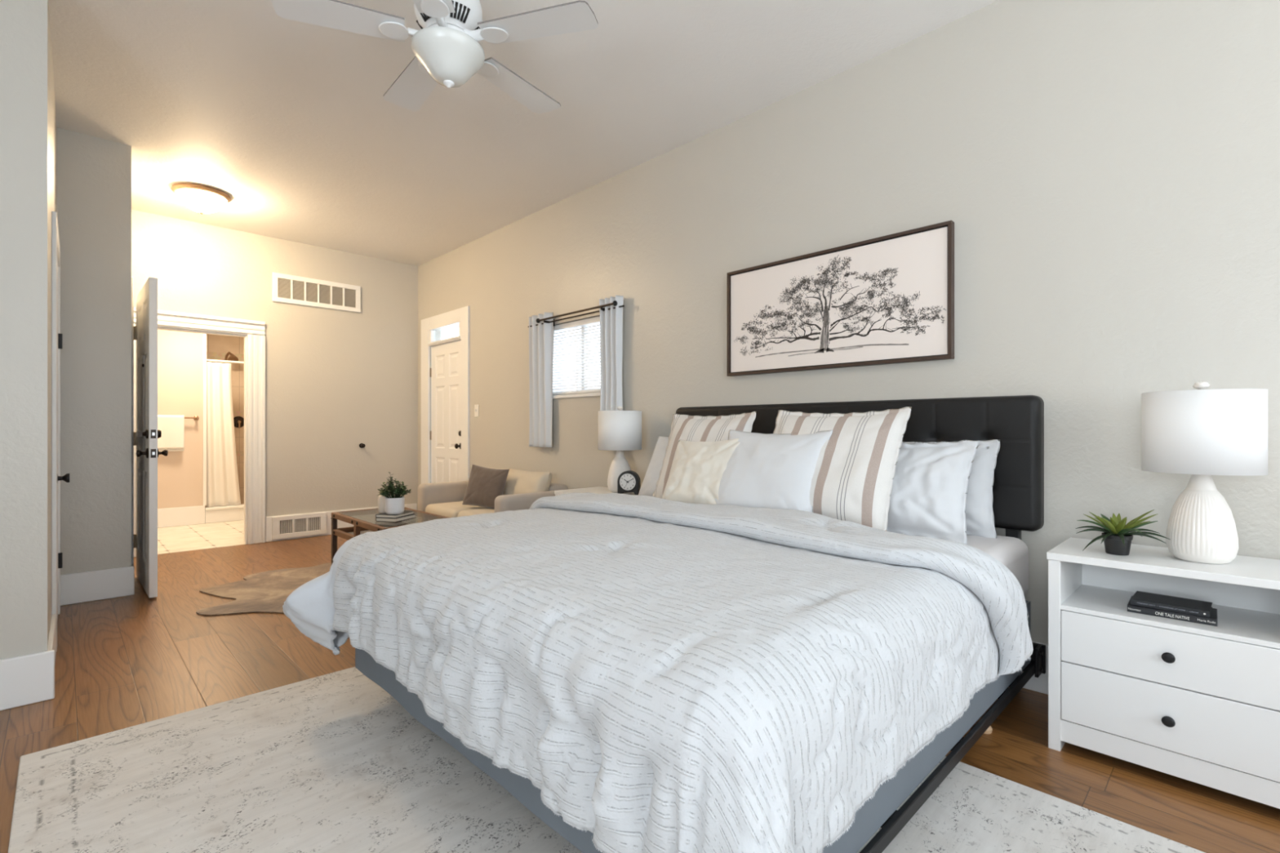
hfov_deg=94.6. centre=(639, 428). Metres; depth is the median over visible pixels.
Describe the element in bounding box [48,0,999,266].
ceiling
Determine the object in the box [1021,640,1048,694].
baseboard
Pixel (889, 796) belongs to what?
box spring
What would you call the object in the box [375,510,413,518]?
book
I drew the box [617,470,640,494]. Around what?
clock
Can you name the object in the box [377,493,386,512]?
ceramic canister
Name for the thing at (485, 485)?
throw pillow
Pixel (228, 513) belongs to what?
shower curb
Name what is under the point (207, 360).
shower curtain rod
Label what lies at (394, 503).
potted plant
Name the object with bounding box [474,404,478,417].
light switch
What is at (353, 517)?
coffee table
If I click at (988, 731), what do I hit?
furniture foot
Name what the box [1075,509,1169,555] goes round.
potted succulent
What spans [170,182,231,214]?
flush ceiling light
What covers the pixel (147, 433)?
door
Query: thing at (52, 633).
baseboard
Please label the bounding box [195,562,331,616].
cowhide rug
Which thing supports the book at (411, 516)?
on the coffee table
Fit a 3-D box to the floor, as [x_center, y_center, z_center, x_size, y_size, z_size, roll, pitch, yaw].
[-2.180,1.129,2.728,5.400,0.062,11.650,0,0,-44]
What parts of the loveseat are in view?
arm, arm, backrest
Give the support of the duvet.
on the mattress
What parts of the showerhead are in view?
arm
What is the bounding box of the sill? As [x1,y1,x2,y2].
[552,392,599,399]
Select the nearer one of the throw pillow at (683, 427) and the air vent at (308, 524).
the throw pillow at (683, 427)
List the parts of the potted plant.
pot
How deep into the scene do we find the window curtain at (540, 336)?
4.95 m
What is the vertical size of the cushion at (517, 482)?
0.310 m
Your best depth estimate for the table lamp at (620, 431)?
3.88 m
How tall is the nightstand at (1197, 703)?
0.675 m
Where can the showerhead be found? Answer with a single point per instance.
(232, 357)
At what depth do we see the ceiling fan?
2.30 m
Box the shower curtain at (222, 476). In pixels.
[205,361,240,506]
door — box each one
[57,262,69,619]
[133,277,168,597]
[430,340,461,483]
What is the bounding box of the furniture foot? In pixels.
[983,725,992,733]
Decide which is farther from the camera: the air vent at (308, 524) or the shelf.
the air vent at (308, 524)
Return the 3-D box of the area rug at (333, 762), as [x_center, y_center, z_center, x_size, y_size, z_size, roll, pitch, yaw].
[-0.226,1.093,1.661,2.200,0.012,3.000,0,0,-44]
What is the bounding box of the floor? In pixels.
[0,520,1279,852]
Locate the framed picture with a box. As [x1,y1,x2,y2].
[726,220,954,376]
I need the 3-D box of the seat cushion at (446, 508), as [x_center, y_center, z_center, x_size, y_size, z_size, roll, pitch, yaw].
[-1.470,0.718,5.001,0.505,0.160,0.555,0,0,-44]
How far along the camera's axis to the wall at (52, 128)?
2.75 m
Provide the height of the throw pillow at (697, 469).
0.384 m
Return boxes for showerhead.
[223,351,238,363]
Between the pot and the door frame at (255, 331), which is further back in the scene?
the door frame at (255, 331)
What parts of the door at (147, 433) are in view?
knob, latch plate, latch plate, knob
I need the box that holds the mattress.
[966,534,1028,596]
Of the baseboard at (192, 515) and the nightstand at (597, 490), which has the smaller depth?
the nightstand at (597, 490)
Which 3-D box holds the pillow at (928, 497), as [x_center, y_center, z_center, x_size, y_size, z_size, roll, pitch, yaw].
[1.075,0.245,2.546,0.238,0.401,0.656,0,0,-44]
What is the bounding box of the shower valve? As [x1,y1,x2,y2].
[233,416,244,427]
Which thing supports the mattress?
on the box spring
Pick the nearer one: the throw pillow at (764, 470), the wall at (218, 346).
the throw pillow at (764, 470)
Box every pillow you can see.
[462,464,509,509]
[638,435,668,496]
[653,411,756,498]
[662,438,740,504]
[714,430,832,512]
[773,406,911,530]
[886,440,979,544]
[902,439,999,537]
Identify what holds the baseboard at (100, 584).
attached to the wall at (94, 174)
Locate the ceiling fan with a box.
[271,0,598,114]
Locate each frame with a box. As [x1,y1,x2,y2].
[51,211,60,651]
[131,276,265,565]
[421,306,469,484]
[675,395,1045,852]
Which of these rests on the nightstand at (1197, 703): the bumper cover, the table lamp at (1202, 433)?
the table lamp at (1202, 433)
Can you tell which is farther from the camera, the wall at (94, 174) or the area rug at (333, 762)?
the wall at (94, 174)
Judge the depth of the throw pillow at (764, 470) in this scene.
2.68 m
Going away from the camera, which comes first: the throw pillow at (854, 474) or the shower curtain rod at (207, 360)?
the throw pillow at (854, 474)
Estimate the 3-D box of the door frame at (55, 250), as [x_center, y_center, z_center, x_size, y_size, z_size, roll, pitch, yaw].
[-3.199,0.015,3.236,0.019,2.170,0.920,0,0,-44]
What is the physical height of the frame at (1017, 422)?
1.238 m
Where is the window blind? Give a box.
[552,315,600,395]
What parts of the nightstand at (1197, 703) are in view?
panel, knob, knob, drawer, drawer, panel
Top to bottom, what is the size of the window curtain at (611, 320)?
1.115 m
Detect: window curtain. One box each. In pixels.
[528,312,553,447]
[599,295,623,410]
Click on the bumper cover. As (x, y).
(361, 445)
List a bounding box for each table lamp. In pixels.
[598,405,641,492]
[1141,381,1267,564]
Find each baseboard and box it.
[0,649,54,711]
[47,613,56,662]
[60,565,134,605]
[157,505,204,528]
[265,503,417,542]
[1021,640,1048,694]
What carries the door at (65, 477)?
in the wall at (52, 128)
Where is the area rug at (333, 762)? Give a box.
[8,666,1205,852]
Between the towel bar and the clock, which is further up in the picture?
the towel bar
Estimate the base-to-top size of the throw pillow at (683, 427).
0.532 m
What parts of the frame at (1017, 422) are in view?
headboard, rail, headboard leg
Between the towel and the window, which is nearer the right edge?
the window
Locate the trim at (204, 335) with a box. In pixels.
[203,333,206,505]
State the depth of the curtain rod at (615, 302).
4.56 m
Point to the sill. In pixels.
(593, 394)
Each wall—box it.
[0,0,48,659]
[48,1,57,636]
[57,127,131,574]
[131,209,417,523]
[157,329,203,508]
[204,333,244,506]
[417,0,1279,644]
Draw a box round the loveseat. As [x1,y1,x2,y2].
[417,466,568,523]
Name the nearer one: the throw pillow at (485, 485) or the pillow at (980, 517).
the pillow at (980, 517)
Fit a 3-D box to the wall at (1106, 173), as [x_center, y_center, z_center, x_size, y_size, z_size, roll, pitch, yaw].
[0.598,-0.388,3.678,0.140,2.975,9.120,0,0,-44]
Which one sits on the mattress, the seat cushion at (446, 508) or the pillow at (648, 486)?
the pillow at (648, 486)
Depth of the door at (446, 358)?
6.32 m
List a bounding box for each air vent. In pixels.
[271,511,326,539]
[272,271,360,312]
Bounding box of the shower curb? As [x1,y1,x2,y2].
[204,503,244,523]
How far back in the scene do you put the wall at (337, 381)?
6.05 m
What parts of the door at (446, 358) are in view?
knob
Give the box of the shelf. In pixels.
[1060,584,1279,648]
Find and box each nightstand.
[554,486,638,495]
[1046,537,1279,808]
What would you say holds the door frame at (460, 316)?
attached to the wall at (1106, 173)
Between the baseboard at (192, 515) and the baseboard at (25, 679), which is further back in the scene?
the baseboard at (192, 515)
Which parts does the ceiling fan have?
blade, blade, blade, lamp shade, blade, blade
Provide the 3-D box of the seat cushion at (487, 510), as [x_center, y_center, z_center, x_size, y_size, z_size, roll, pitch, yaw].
[-1.075,0.718,4.598,0.505,0.160,0.555,0,0,-44]
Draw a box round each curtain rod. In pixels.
[206,359,244,364]
[528,300,624,327]
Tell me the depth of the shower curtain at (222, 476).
7.01 m
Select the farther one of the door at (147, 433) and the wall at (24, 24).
the door at (147, 433)
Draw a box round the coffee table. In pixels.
[330,507,449,564]
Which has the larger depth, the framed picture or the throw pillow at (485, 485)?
the throw pillow at (485, 485)
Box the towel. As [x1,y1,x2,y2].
[157,414,184,451]
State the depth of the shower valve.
7.67 m
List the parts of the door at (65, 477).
knob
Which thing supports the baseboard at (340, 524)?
attached to the wall at (337, 381)
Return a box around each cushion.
[425,501,485,520]
[457,507,494,517]
[502,468,551,495]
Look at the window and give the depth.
4.78 m
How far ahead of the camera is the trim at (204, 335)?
6.86 m
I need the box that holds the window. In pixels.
[554,322,600,395]
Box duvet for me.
[282,492,1033,852]
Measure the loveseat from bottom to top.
0.765 m
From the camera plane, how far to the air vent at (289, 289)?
6.04 m
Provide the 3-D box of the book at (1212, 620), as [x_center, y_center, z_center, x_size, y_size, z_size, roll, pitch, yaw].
[1.728,0.589,1.919,0.212,0.021,0.150,0,0,44]
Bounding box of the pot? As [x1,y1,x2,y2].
[1102,532,1133,555]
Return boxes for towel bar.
[184,415,199,420]
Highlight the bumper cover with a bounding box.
[359,443,365,448]
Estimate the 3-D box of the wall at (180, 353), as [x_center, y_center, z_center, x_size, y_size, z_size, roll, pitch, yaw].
[-4.888,-0.200,6.424,2.400,2.600,2.580,0,0,-44]
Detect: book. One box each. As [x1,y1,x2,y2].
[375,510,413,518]
[375,514,415,522]
[1127,595,1217,626]
[1130,591,1212,617]
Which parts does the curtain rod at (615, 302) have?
rod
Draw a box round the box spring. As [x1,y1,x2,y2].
[355,600,1031,852]
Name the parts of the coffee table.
leg, post, rail, glass, frame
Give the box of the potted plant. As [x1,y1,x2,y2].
[377,471,411,515]
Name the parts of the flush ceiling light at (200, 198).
lamp shade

